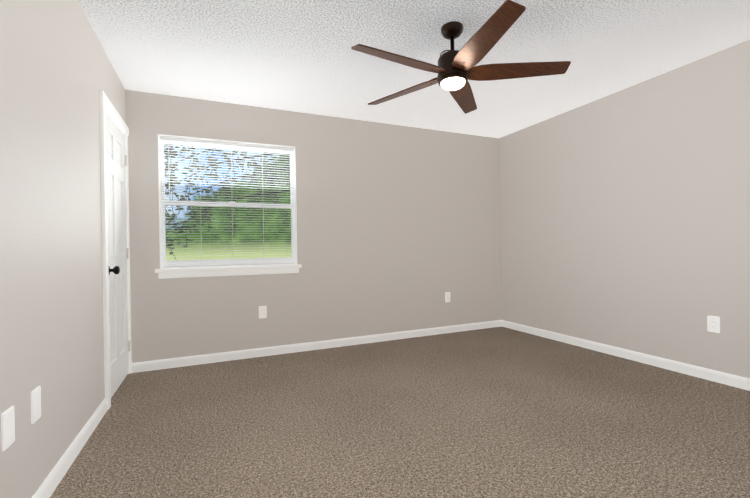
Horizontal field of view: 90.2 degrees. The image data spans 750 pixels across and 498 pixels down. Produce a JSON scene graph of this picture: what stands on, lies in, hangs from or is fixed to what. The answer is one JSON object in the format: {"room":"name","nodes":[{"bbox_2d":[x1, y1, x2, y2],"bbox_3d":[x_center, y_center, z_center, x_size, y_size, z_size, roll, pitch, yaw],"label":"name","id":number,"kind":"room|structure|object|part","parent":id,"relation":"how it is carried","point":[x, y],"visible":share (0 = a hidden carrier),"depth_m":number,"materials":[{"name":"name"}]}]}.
{"room":"empty bedroom","nodes":[
{"label":"empty bedroom","id":0,"kind":"room"},
{"bbox_2d":[0,0,129,497],"bbox_3d":[-1.313,-0.163,1.171,0.140,2.440,4.404,-1,0,-24],"label":"wall","id":1,"kind":"structure","parent":0,"point":[57,72],"depth_m":1.66,"materials":[{"name":"grey paint"}]},
{"bbox_2d":[1,406,14,450],"bbox_3d":[-1.277,0.624,1.303,0.007,0.128,0.080,-1,0,-24],"label":"electrical outlet","id":2,"kind":"object","parent":1,"relation":"attached to","point":[8,426],"visible":1,"depth_m":1.29,"materials":[{"name":"white plastic"}]},
{"bbox_2d":[31,386,40,423],"bbox_3d":[-1.366,0.627,1.507,0.007,0.128,0.080,-1,0,-24],"label":"electrical outlet","id":3,"kind":"object","parent":1,"relation":"attached to","point":[35,404],"visible":1,"depth_m":1.50,"materials":[{"name":"white plastic"}]},
{"bbox_2d":[32,399,106,497],"bbox_3d":[-1.055,1.012,0.817,0.014,0.083,3.562,-1,0,-24],"label":"baseboard","id":4,"kind":"structure","parent":1,"relation":"attached to","point":[50,483],"depth_m":1.82,"materials":[{"name":"white wood"}]},
{"bbox_2d":[99,90,131,409],"bbox_3d":[-2.014,0.012,2.812,0.160,2.108,0.831,-1,0,-24],"label":"door frame","id":5,"kind":"structure","parent":1,"relation":"attached to","point":[107,106],"depth_m":2.48,"materials":[{"name":"white wood"}]},
{"bbox_2d":[106,112,130,397],"bbox_3d":[-1.958,0.043,2.868,0.106,2.019,0.734,-1,0,-24],"label":"door","id":6,"kind":"structure","parent":1,"relation":"in","point":[117,259],"depth_m":2.86,"materials":[{"name":"white wood"}]},
{"bbox_3d":[-1.821,0.148,2.602,0.071,0.066,0.066,-1,0,-24],"label":"knob","id":7,"kind":"part","parent":6,"relation":"part of","materials":[{"name":"black metal"}]},
{"bbox_3d":[-2.105,0.037,3.178,0.015,1.670,0.046,-1,0,-24],"label":"door hinges","id":8,"kind":"part","parent":6,"relation":"part of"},
{"bbox_2d":[125,90,501,362],"bbox_3d":[-0.279,-0.185,4.100,4.377,2.440,0.140,-1,0,-24],"label":"wall","id":9,"kind":"structure","parent":0,"point":[398,228],"depth_m":3.97,"materials":[{"name":"grey paint"}]},
{"bbox_2d":[158,134,297,268],"bbox_3d":[-1.385,-0.430,3.618,1.220,1.200,0.142,-1,0,-24],"label":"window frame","id":10,"kind":"structure","parent":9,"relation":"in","point":[295,204],"depth_m":3.54,"materials":[{"name":"white"}]},
{"bbox_2d":[160,140,294,267],"bbox_3d":[-1.399,-0.430,3.649,1.206,1.186,0.064,-1,0,-24],"label":"window","id":11,"kind":"structure","parent":10,"relation":"in","point":[249,260],"depth_m":3.61,"materials":[{"name":"white plastic"}]},
{"bbox_2d":[159,136,294,267],"bbox_3d":[-1.371,-0.431,3.586,1.198,1.181,0.040,-1,0,-24],"label":"window blinds","id":12,"kind":"object","parent":11,"relation":"attached to","point":[199,141],"visible":0.88,"depth_m":3.57,"materials":[{"name":"white plastic"}]},
{"bbox_2d":[158,268,298,278],"bbox_3d":[-1.343,0.227,3.548,1.244,0.054,0.016,-1,0,-24],"label":"apron","id":13,"kind":"object","parent":9,"relation":"attached to","point":[223,273],"visible":0.9,"depth_m":3.52,"materials":[{"name":"white wood"}]},
{"bbox_2d":[155,264,301,272],"bbox_3d":[-1.342,0.184,3.544,1.290,0.032,0.065,-1,0,-24],"label":"window sill","id":14,"kind":"structure","parent":9,"relation":"attached to","point":[223,268],"depth_m":3.48,"materials":[{"name":"white wood"}]},
{"bbox_2d":[259,306,266,318],"bbox_3d":[-1.099,0.618,3.657,0.074,0.120,0.008,-1,0,-24],"label":"electrical outlet","id":15,"kind":"object","parent":9,"relation":"attached to","point":[262,311],"visible":1,"depth_m":3.65,"materials":[{"name":"white plastic"}]},
{"bbox_2d":[132,320,501,372],"bbox_3d":[-0.228,0.993,4.031,4.097,0.083,0.014,-1,0,-24],"label":"baseboard","id":16,"kind":"structure","parent":9,"relation":"attached to","point":[211,358],"depth_m":3.79,"materials":[{"name":"white wood"}]},
{"bbox_2d":[445,292,449,301],"bbox_3d":[0.881,0.584,4.519,0.074,0.120,0.008,-1,0,-24],"label":"electrical outlet","id":17,"kind":"object","parent":9,"relation":"attached to","point":[447,296],"visible":1,"depth_m":4.51,"materials":[{"name":"white plastic"}]},
{"bbox_2d":[50,326,749,497],"bbox_3d":[0.650,1.073,2.018,4.377,0.100,4.684,-1,0,-24],"label":"floor","id":18,"kind":"structure","parent":0,"point":[499,412],"depth_m":2.15,"materials":[{"name":"carpet"}]},
{"bbox_2d":[77,0,749,137],"bbox_3d":[0.608,-1.467,2.015,4.377,0.100,4.684,-1,0,-24],"label":"ceiling","id":19,"kind":"structure","parent":0,"point":[301,56],"depth_m":2.64,"materials":[{"name":"white paint"}]},
{"bbox_2d":[351,0,570,113],"bbox_3d":[0.473,-1.220,2.358,1.340,0.389,1.357,-1,0,-24],"label":"fan","id":20,"kind":"object","parent":19,"relation":"hanging from","point":[456,70],"visible":1,"depth_m":2.31,"materials":[{"name":"brown wood"}]},
{"bbox_3d":[0.160,-1.109,2.198,0.635,0.044,0.176,-1,0,-24],"label":"blade","id":21,"kind":"part","parent":20,"relation":"part of","materials":[{"name":"brown wood"}]},
{"bbox_3d":[0.203,-1.111,2.651,0.339,0.044,0.605,-1,0,-24],"label":"blade","id":22,"kind":"part","parent":20,"relation":"part of","materials":[{"name":"brown wood"}]},
{"bbox_3d":[0.497,-1.167,2.391,0.196,0.176,0.196,-1,0,-24],"label":"motor","id":23,"kind":"part","parent":20,"relation":"part of","materials":[{"name":"brown metal"}]},
{"bbox_3d":[0.656,-1.119,2.752,0.517,0.044,0.487,-1,0,-24],"label":"blade","id":24,"kind":"part","parent":20,"relation":"part of","materials":[{"name":"brown wood"}]},
{"bbox_3d":[0.580,-1.116,2.010,0.216,0.044,0.633,-1,0,-24],"label":"blade","id":25,"kind":"part","parent":20,"relation":"part of","materials":[{"name":"brown wood"}]},
{"bbox_3d":[0.889,-1.122,2.349,0.588,0.044,0.381,-1,0,-24],"label":"blade","id":26,"kind":"part","parent":20,"relation":"part of","materials":[{"name":"brown wood"}]},
{"bbox_2d":[499,40,749,377],"bbox_3d":[2.599,-0.231,2.798,0.140,2.440,4.544,-1,0,-24],"label":"wall","id":27,"kind":"structure","parent":0,"point":[625,218],"depth_m":3.24,"materials":[{"name":"grey paint"}]},
{"bbox_2d":[502,320,749,390],"bbox_3d":[2.522,0.949,2.827,0.014,0.083,4.390,-1,0,-24],"label":"baseboard","id":28,"kind":"structure","parent":27,"relation":"attached to","point":[736,381],"depth_m":3.24,"materials":[{"name":"white wood"}]},
{"bbox_2d":[707,315,719,332],"bbox_3d":[2.533,0.562,2.796,0.008,0.120,0.074,-1,0,-24],"label":"electrical outlet","id":29,"kind":"object","parent":27,"relation":"attached to","point":[713,323],"visible":1,"depth_m":2.79,"materials":[{"name":"white plastic"}]},
{"label":"outside","id":30,"kind":"structure","parent":0,"visible":0},
{"bbox_2d":[164,145,291,260],"bbox_3d":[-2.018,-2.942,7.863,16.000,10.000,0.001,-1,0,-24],"label":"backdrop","id":31,"kind":"structure","parent":30,"point":[252,237],"depth_m":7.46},
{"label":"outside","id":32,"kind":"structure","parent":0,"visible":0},
{"bbox_2d":[164,144,289,258],"bbox_3d":[-1.420,-0.798,5.878,3.558,4.716,0.569,-1,0,-37],"label":"tree","id":33,"kind":"object","parent":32,"point":[207,210],"depth_m":5.28,"materials":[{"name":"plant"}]}
]}

